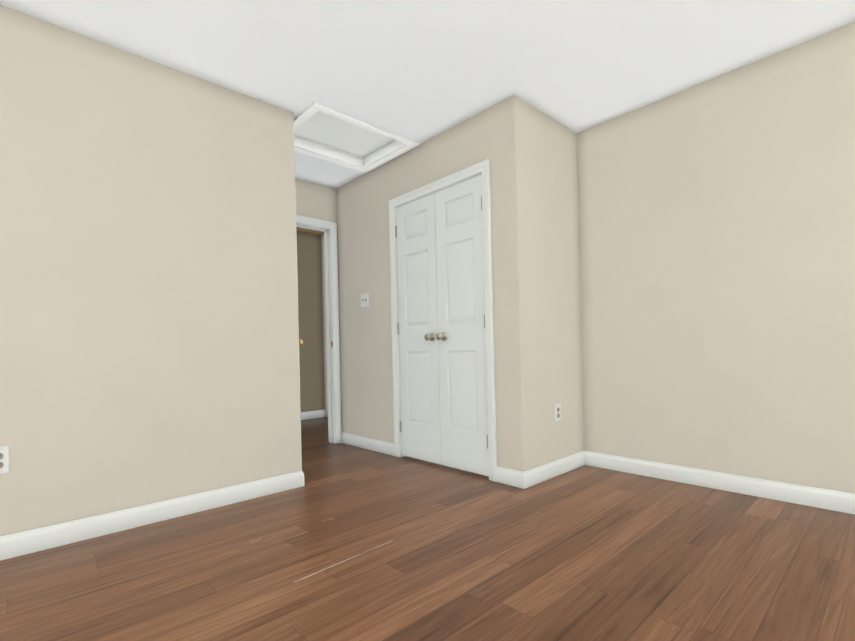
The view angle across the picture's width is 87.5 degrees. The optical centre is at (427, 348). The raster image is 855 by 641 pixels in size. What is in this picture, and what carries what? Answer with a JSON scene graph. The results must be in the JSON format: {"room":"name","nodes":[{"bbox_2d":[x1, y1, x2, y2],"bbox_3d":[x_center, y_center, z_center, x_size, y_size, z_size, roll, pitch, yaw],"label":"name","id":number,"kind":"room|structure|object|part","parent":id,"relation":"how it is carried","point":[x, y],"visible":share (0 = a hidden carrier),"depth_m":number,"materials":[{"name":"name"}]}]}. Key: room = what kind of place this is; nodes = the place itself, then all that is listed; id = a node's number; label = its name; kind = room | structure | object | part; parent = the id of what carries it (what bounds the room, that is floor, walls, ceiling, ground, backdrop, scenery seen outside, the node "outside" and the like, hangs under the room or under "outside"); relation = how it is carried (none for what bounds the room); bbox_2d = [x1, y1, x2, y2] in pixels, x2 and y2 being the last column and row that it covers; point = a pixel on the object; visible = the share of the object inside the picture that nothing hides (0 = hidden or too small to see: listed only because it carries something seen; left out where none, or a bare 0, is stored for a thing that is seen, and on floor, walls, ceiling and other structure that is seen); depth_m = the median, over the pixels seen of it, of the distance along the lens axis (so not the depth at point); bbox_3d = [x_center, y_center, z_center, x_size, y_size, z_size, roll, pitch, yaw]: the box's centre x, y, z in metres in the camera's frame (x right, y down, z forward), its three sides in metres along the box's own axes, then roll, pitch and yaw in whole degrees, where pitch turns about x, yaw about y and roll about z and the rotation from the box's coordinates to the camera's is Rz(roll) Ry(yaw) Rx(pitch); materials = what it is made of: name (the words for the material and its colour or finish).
{"room":"empty bedroom","nodes":[
{"label":"empty bedroom","id":0,"kind":"room"},
{"bbox_2d":[0,5,300,536],"bbox_3d":[-2.129,-0.294,1.798,3.396,2.440,0.115,-1,0,-43],"label":"wall","id":1,"kind":"structure","parent":0,"point":[149,347],"depth_m":2.28,"materials":[{"name":"paint"}]},
{"bbox_2d":[0,446,9,473],"bbox_3d":[-1.866,0.489,1.940,0.072,0.118,0.008,-1,0,-43],"label":"outlet","id":2,"kind":"object","parent":1,"relation":"attached to","point":[4,460],"visible":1,"depth_m":1.95,"materials":[{"name":"white plastic"}]},
{"bbox_2d":[0,470,303,560],"bbox_3d":[-2.000,0.873,1.801,3.263,0.100,0.012,-1,0,-43],"label":"baseboard","id":3,"kind":"structure","parent":1,"relation":"attached to","point":[32,541],"depth_m":2.28,"materials":[{"name":"white paint"}]},
{"bbox_2d":[296,231,324,411],"bbox_3d":[-2.566,-0.274,4.989,3.078,2.440,0.115,-1,0,-43],"label":"wall","id":4,"kind":"structure","parent":0,"point":[310,320],"depth_m":5.87,"materials":[{"name":"paint"}]},
{"bbox_2d":[301,409,325,419],"bbox_3d":[-2.495,0.895,4.938,3.078,0.100,0.012,-1,0,-43],"label":"baseboard","id":5,"kind":"structure","parent":4,"relation":"attached to","point":[318,413],"depth_m":5.86,"materials":[{"name":"white paint"}]},
{"bbox_2d":[295,178,336,222],"bbox_3d":[-1.233,-0.308,4.011,0.934,2.440,0.115,-1,0,-43],"label":"wall","id":6,"kind":"structure","parent":0,"point":[315,200],"depth_m":4.14,"materials":[{"name":"paint"}]},
{"bbox_2d":[295,189,301,469],"bbox_3d":[-1.195,-0.113,3.417,0.756,2.020,0.035,-2,0,45],"label":"entry door","id":7,"kind":"structure","parent":6,"relation":"in","point":[298,328],"depth_m":3.16,"materials":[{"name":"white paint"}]},
{"bbox_2d":[296,215,341,443],"bbox_3d":[-1.220,-0.140,4.018,0.900,2.104,0.150,-1,0,-43],"label":"door frame","id":8,"kind":"structure","parent":6,"relation":"attached to","point":[332,226],"depth_m":4.25,"materials":[{"name":"white paint"}]},
{"bbox_2d":[0,417,854,640],"bbox_3d":[-0.788,0.925,1.717,5.578,0.060,7.650,-1,0,-43],"label":"floor","id":9,"kind":"structure","parent":0,"point":[346,542],"depth_m":1.79,"materials":[{"name":"brown wood"}]},
{"bbox_2d":[0,0,854,234],"bbox_3d":[-0.848,-1.605,1.725,5.578,0.120,7.650,-1,0,-43],"label":"ceiling","id":10,"kind":"structure","parent":0,"point":[419,71],"depth_m":2.32,"materials":[{"name":"paint"}]},
{"bbox_2d":[294,102,418,172],"bbox_3d":[-0.627,-1.597,3.353,0.880,0.136,0.702,-1,0,-43],"label":"frame","id":11,"kind":"object","parent":10,"relation":"attached to","point":[307,113],"depth_m":3.50,"materials":[{"name":"white paint"}]},
{"bbox_2d":[294,111,393,157],"bbox_3d":[-0.628,-1.628,3.353,0.732,0.015,0.554,-1,0,-43],"label":"panel","id":12,"kind":"object","parent":11,"relation":"on","point":[321,127],"visible":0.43,"depth_m":3.39,"materials":[{"name":"white paint"}]},
{"bbox_2d":[336,95,533,471],"bbox_3d":[-0.140,-0.335,3.608,0.115,2.440,2.196,-1,0,-43],"label":"wall","id":13,"kind":"structure","parent":0,"point":[495,134],"depth_m":3.24,"materials":[{"name":"paint"}]},
{"bbox_2d":[361,293,368,307],"bbox_3d":[-0.562,-0.424,3.959,0.021,0.118,0.118,-1,0,-43],"label":"switch plate","id":14,"kind":"object","parent":13,"relation":"attached to","point":[364,300],"visible":1,"depth_m":3.96,"materials":[{"name":"white plastic"}]},
{"bbox_2d":[341,432,394,455],"bbox_3d":[-0.542,0.846,3.971,0.013,0.100,0.807,-1,0,-43],"label":"baseboard","id":15,"kind":"structure","parent":13,"relation":"attached to","point":[384,447],"depth_m":3.94,"materials":[{"name":"white paint"}]},
{"bbox_2d":[395,226,401,431],"bbox_3d":[-0.229,-0.157,3.639,0.038,1.685,0.017,-1,0,-43],"label":"left closet door hinges","id":16,"kind":"object","parent":13,"relation":"attached to","point":[400,423],"visible":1,"depth_m":3.63,"materials":[{"name":"grey metal"}]},
{"bbox_2d":[396,193,440,464],"bbox_3d":[-0.090,-0.142,3.457,0.102,2.014,0.450,-1,0,-43],"label":"closet door","id":17,"kind":"structure","parent":13,"relation":"in","point":[418,327],"depth_m":3.46,"materials":[{"name":"white paint"}]},
{"bbox_3d":[0.011,-0.083,3.324,0.068,0.065,0.065,-1,0,-43],"label":"knob","id":18,"kind":"part","parent":17,"relation":"part of","materials":[{"name":"grey metal"}]},
{"bbox_2d":[389,159,496,481],"bbox_3d":[0.116,-0.149,3.338,0.115,2.055,0.953,-1,0,-43],"label":"door frame","id":19,"kind":"structure","parent":13,"relation":"attached to","point":[397,288],"depth_m":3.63,"materials":[{"name":"white paint"}]},
{"bbox_2d":[435,174,488,475],"bbox_3d":[0.220,-0.150,3.125,0.102,2.014,0.450,-1,0,-43],"label":"closet door","id":20,"kind":"structure","parent":13,"relation":"in","point":[460,337],"depth_m":3.13,"materials":[{"name":"white paint"}]},
{"bbox_3d":[0.096,-0.086,3.233,0.068,0.065,0.065,-1,0,-43],"label":"knob","id":21,"kind":"part","parent":20,"relation":"part of","materials":[{"name":"grey metal"}]},
{"bbox_2d":[481,196,487,448],"bbox_3d":[0.391,-0.173,2.974,0.038,1.685,0.017,-1,0,-43],"label":"right closet door hinges","id":22,"kind":"object","parent":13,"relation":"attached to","point":[484,324],"visible":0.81,"depth_m":2.96,"materials":[{"name":"grey metal"}]},
{"bbox_2d":[525,102,583,467],"bbox_3d":[0.849,-0.360,3.107,0.649,2.440,0.115,-1,0,-43],"label":"wall","id":23,"kind":"structure","parent":0,"point":[554,263],"depth_m":3.04,"materials":[{"name":"paint"}]},
{"bbox_2d":[516,451,587,488],"bbox_3d":[0.864,0.810,3.004,0.748,0.100,0.012,-1,0,-43],"label":"baseboard","id":24,"kind":"structure","parent":23,"relation":"attached to","point":[531,477],"depth_m":2.95,"materials":[{"name":"white paint"}]},
{"bbox_2d":[554,403,560,421],"bbox_3d":[0.889,0.438,3.040,0.072,0.118,0.008,-1,0,-43],"label":"outlet","id":25,"kind":"object","parent":23,"relation":"attached to","point":[557,407],"visible":1,"depth_m":3.03,"materials":[{"name":"white plastic"}]},
{"bbox_2d":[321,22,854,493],"bbox_3d":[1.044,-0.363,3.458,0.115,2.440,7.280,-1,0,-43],"label":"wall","id":26,"kind":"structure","parent":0,"point":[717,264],"depth_m":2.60,"materials":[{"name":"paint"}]},
{"bbox_2d":[588,451,854,513],"bbox_3d":[2.278,0.774,2.067,0.013,0.100,3.314,-1,0,-43],"label":"baseboard","id":27,"kind":"structure","parent":26,"relation":"attached to","point":[833,500],"depth_m":2.59,"materials":[{"name":"white paint"}]}
]}

